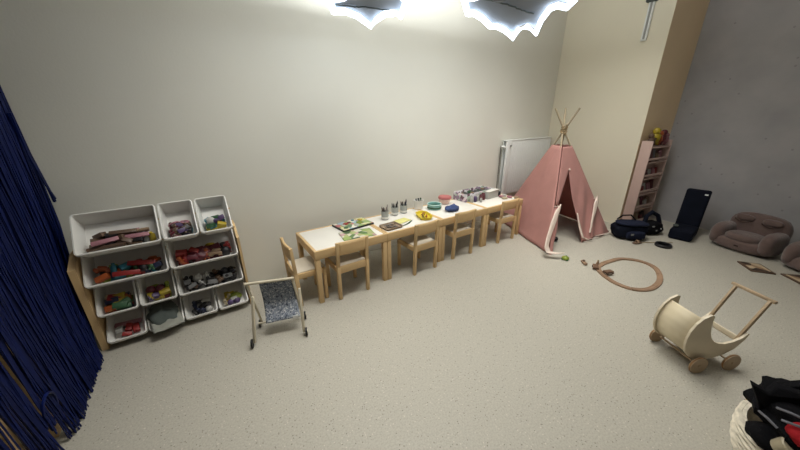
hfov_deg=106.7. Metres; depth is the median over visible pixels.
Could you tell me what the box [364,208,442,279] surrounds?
table
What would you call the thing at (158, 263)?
block
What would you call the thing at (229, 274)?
block
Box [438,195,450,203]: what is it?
bowl
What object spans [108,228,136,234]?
wooden plank
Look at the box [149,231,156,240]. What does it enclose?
bottle
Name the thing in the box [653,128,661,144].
toy
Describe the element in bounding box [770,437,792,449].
cup
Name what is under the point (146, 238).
bottle
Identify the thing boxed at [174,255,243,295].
bin
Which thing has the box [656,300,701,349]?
hood
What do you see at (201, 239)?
bin
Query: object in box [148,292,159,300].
toy car
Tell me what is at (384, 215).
pencil cup
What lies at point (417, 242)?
child chair
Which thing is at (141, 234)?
wooden plank
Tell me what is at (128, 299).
block
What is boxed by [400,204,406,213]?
pencil cup
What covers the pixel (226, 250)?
ball
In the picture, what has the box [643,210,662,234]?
shoulder bag
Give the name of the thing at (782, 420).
strap
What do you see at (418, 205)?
cup
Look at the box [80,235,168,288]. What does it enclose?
bin
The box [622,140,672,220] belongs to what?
bookshelf
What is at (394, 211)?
pencil cup
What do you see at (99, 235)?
block
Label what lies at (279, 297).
stroller
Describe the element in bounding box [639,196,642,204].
picture book
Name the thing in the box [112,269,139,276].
wooden plank
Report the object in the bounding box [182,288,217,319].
bin
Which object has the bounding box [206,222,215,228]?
block
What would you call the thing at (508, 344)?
floor
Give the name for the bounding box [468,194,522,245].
table
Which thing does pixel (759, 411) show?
strap
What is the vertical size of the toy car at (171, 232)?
0.048 m
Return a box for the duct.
[640,0,657,40]
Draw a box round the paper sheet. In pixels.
[395,218,410,223]
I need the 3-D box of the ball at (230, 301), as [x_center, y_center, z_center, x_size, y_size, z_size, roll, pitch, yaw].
[-1.287,0.585,2.263,0.047,0.047,0.046,5,21,15]
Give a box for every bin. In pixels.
[69,204,161,256]
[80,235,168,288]
[93,279,138,317]
[106,298,147,343]
[136,262,177,305]
[146,288,184,331]
[157,199,198,241]
[165,227,237,269]
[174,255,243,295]
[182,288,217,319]
[194,195,232,234]
[215,280,248,309]
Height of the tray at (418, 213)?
0.028 m
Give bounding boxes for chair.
[280,237,328,305]
[325,235,369,299]
[397,219,439,275]
[445,209,476,258]
[488,198,519,242]
[668,188,711,241]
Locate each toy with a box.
[646,134,656,144]
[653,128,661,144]
[658,131,663,144]
[659,130,667,144]
[663,133,669,144]
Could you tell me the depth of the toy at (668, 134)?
3.68 m
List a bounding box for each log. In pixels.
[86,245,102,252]
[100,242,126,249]
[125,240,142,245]
[136,227,149,232]
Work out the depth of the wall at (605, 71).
3.78 m
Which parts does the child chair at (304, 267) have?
post, leg, seat rail, post, leg, seat, seat rail, leg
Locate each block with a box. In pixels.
[92,232,105,238]
[94,273,110,282]
[104,233,117,237]
[104,296,118,304]
[104,305,116,312]
[107,294,120,300]
[112,291,124,296]
[112,301,127,308]
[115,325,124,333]
[116,302,131,309]
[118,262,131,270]
[119,296,132,302]
[121,237,132,243]
[122,331,132,335]
[125,323,132,331]
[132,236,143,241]
[132,322,140,332]
[153,261,162,267]
[159,287,170,295]
[175,249,187,256]
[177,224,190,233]
[177,227,187,233]
[184,279,191,284]
[187,255,197,259]
[188,247,198,252]
[188,282,196,288]
[192,308,199,314]
[198,303,206,308]
[201,297,209,302]
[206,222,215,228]
[207,279,217,283]
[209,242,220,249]
[217,221,226,226]
[222,273,232,277]
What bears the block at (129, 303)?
in the bin at (99, 293)
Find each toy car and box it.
[93,266,110,273]
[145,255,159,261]
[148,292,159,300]
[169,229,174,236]
[208,250,221,255]
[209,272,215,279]
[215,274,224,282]
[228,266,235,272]
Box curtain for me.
[0,85,103,449]
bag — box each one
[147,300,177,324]
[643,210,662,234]
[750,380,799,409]
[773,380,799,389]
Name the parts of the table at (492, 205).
leg, leg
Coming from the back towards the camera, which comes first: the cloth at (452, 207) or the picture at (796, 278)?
the cloth at (452, 207)
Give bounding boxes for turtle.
[561,255,568,260]
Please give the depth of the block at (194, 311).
2.14 m
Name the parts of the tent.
panel, panel, panel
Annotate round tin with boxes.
[427,201,441,209]
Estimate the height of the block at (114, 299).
0.053 m
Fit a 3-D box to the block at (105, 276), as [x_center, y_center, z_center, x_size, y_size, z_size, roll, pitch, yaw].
[-1.811,0.324,1.813,0.076,0.066,0.049,-12,23,-28]
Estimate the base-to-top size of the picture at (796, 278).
0.003 m
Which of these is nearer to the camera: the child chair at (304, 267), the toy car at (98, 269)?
the toy car at (98, 269)
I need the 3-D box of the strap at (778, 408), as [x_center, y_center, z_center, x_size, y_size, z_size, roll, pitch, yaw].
[1.443,0.698,1.054,0.024,0.023,0.144,-14,24,-32]
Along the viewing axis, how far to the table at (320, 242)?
2.46 m
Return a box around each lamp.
[328,0,409,28]
[461,0,576,40]
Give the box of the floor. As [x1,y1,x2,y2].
[16,214,799,449]
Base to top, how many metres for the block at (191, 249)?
0.057 m
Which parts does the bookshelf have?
panel, rail, panel, rail, rail, panel, rail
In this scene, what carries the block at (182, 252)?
in the bin at (201, 239)
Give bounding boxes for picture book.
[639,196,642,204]
[645,182,649,189]
[737,261,775,274]
[781,273,799,283]
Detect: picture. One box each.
[742,262,772,272]
[785,274,799,281]
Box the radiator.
[496,137,551,193]
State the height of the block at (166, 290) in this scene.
0.046 m
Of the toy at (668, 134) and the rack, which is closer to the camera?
the rack
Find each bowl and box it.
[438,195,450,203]
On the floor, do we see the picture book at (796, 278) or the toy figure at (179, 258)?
the picture book at (796, 278)
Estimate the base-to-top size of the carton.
0.094 m
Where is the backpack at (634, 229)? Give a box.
[610,214,648,239]
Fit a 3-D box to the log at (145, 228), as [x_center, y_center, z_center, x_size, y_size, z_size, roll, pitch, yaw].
[-1.661,0.037,1.878,0.121,0.026,0.025,-13,24,-30]
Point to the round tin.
(433, 205)
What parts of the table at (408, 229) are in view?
leg, leg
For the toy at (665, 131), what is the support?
on the bookshelf
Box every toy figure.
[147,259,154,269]
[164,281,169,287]
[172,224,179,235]
[176,256,186,263]
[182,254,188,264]
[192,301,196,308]
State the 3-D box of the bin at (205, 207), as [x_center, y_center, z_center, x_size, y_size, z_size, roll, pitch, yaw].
[-1.317,-0.066,2.103,0.196,0.256,0.240,-14,24,-32]
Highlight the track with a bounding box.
[596,257,662,291]
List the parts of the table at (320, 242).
leg, leg, leg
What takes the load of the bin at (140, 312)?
on the rack
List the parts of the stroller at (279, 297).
post, post, handle, fabric seat, post, post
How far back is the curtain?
1.41 m
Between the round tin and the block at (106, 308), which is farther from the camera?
the round tin
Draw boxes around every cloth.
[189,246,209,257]
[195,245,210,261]
[229,291,241,298]
[445,204,458,211]
[785,422,799,446]
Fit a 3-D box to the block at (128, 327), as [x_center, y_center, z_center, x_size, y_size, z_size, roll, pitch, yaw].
[-1.794,0.676,1.971,0.037,0.049,0.061,-9,22,-22]
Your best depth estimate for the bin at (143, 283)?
2.04 m
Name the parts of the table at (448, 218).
leg, leg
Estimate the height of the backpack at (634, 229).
0.277 m
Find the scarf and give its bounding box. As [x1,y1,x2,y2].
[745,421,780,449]
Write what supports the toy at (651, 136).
on the bookshelf
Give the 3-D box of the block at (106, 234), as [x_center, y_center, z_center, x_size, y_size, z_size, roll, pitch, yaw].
[-1.746,0.065,1.803,0.040,0.037,0.058,18,27,40]
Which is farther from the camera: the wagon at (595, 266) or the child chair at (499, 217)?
the child chair at (499, 217)
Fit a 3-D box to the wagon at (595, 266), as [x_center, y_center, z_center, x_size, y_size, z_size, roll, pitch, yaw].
[1.872,0.403,2.848,0.052,0.030,0.090,10,23,25]
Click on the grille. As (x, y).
(536, 138)
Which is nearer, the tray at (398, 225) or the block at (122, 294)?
the block at (122, 294)
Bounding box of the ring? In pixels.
[654,241,672,248]
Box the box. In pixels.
[453,186,493,202]
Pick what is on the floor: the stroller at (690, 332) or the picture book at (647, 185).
the stroller at (690, 332)
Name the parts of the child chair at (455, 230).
seat rail, leg, post, seat, seat rail, leg, post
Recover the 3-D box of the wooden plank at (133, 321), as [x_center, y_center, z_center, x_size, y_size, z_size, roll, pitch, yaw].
[-1.813,0.653,1.986,0.138,0.026,0.031,-12,24,-29]
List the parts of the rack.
panel, panel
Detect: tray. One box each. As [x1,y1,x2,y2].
[379,221,402,230]
[415,211,432,220]
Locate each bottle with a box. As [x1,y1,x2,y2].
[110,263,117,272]
[143,236,149,241]
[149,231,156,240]
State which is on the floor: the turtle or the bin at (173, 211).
the turtle
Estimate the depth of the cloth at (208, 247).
2.08 m
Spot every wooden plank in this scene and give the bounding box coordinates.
[90,236,118,246]
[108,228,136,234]
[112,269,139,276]
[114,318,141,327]
[125,231,148,237]
[127,259,155,265]
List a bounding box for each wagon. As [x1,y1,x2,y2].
[592,264,598,269]
[602,269,613,274]
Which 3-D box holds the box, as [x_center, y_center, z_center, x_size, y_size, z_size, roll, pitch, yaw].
[0.895,-0.381,3.598,0.520,0.089,0.190,-15,25,-35]
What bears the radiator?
attached to the wall at (304, 116)
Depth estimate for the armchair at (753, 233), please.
3.11 m
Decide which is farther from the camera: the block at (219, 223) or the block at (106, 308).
the block at (219, 223)
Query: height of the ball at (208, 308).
0.044 m
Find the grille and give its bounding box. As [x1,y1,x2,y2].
[502,137,551,140]
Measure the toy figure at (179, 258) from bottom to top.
0.071 m
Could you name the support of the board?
on the table at (320, 242)
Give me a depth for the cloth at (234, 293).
2.29 m
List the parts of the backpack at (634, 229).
lid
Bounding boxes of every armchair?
[709,212,793,256]
[781,241,799,270]
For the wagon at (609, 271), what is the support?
on the track
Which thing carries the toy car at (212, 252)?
in the bin at (201, 239)
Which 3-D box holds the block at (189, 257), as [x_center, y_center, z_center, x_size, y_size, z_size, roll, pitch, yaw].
[-1.430,0.225,2.055,0.069,0.053,0.047,-11,23,-27]
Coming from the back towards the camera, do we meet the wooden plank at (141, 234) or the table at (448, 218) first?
the table at (448, 218)
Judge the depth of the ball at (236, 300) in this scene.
2.27 m
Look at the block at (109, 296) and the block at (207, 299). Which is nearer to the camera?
the block at (109, 296)
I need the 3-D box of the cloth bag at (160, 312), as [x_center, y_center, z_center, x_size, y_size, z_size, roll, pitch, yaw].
[-1.638,0.611,2.058,0.184,0.137,0.173,11,23,28]
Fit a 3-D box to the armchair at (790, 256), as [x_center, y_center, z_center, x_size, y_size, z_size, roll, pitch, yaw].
[3.872,0.279,2.637,0.415,0.379,0.517,-5,21,-13]
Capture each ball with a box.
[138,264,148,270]
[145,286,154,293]
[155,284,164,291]
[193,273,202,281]
[206,217,213,223]
[206,305,212,311]
[220,246,230,255]
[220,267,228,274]
[227,299,233,304]
[234,297,239,302]
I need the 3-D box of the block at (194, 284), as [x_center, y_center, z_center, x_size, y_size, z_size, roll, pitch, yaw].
[-1.464,0.427,2.100,0.039,0.050,0.061,17,27,39]
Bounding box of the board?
[332,217,373,231]
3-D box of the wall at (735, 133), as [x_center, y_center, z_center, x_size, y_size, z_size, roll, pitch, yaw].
[4.499,-1.064,2.482,0.100,3.000,3.500,-14,24,-32]
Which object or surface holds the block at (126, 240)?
in the bin at (83, 226)
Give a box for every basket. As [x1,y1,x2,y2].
[729,400,762,449]
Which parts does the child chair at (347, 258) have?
leg, seat rail, post, leg, seat, seat rail, leg, post, leg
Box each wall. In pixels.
[0,0,567,329]
[548,0,676,222]
[650,0,799,244]
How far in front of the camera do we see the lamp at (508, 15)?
1.95 m
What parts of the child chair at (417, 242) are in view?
leg, seat rail, leg, post, seat, seat rail, leg, post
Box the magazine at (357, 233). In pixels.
[338,228,375,240]
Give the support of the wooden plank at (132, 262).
in the bin at (87, 263)
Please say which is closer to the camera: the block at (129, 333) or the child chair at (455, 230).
the block at (129, 333)
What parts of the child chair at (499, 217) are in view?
seat rail, leg, seat, post, seat rail, leg, post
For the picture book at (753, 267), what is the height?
0.014 m
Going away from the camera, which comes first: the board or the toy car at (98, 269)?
the toy car at (98, 269)
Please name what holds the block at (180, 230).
in the bin at (173, 211)
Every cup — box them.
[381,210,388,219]
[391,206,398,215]
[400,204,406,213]
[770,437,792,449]
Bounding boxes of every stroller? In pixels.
[244,277,307,347]
[649,281,777,372]
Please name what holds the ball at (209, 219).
in the bin at (205, 207)
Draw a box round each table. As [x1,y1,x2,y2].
[296,225,387,303]
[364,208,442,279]
[420,199,486,260]
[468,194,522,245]
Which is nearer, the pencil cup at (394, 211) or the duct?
the pencil cup at (394, 211)
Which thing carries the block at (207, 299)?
in the bin at (187, 299)
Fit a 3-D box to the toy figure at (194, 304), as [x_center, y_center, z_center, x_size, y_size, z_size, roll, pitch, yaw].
[-1.496,0.583,2.168,0.047,0.064,0.028,14,25,34]
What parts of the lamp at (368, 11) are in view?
cord, cloud panel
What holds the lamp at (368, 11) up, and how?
hanging from the ceiling
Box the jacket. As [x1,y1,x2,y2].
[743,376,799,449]
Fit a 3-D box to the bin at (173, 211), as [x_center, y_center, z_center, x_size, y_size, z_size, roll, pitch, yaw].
[-1.483,-0.025,1.998,0.196,0.256,0.240,-14,24,-32]
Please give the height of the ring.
0.034 m
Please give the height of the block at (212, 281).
0.054 m
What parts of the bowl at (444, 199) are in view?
lid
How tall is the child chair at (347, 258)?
0.499 m
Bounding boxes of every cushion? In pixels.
[668,223,698,241]
[675,188,711,227]
[725,230,764,243]
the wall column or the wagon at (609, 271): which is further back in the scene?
the wall column
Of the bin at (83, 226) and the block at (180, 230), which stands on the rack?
the bin at (83, 226)
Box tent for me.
[504,108,609,253]
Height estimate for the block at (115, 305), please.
0.060 m
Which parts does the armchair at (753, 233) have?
armrest, backrest, armrest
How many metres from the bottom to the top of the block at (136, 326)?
0.048 m
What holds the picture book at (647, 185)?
on the bookshelf
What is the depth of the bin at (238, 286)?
2.32 m
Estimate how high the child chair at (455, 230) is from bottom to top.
0.499 m
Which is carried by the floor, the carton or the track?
the track
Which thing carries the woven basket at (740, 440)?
on the floor
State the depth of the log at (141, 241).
1.84 m
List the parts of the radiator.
panel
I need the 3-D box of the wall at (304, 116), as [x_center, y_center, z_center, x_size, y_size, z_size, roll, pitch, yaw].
[-0.478,-1.103,2.683,6.500,3.000,0.100,-14,24,-32]
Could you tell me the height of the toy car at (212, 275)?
0.048 m
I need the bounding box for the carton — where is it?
[485,188,498,198]
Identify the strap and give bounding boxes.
[758,410,777,428]
[776,407,799,418]
[781,419,799,427]
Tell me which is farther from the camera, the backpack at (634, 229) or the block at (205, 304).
the backpack at (634, 229)
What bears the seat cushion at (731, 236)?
on the armchair at (753, 233)
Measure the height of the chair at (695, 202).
0.545 m
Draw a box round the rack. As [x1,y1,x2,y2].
[67,208,250,350]
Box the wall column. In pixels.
[619,0,709,218]
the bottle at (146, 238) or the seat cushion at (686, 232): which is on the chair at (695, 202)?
the seat cushion at (686, 232)
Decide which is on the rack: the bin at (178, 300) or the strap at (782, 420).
the bin at (178, 300)
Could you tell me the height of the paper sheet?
0.005 m

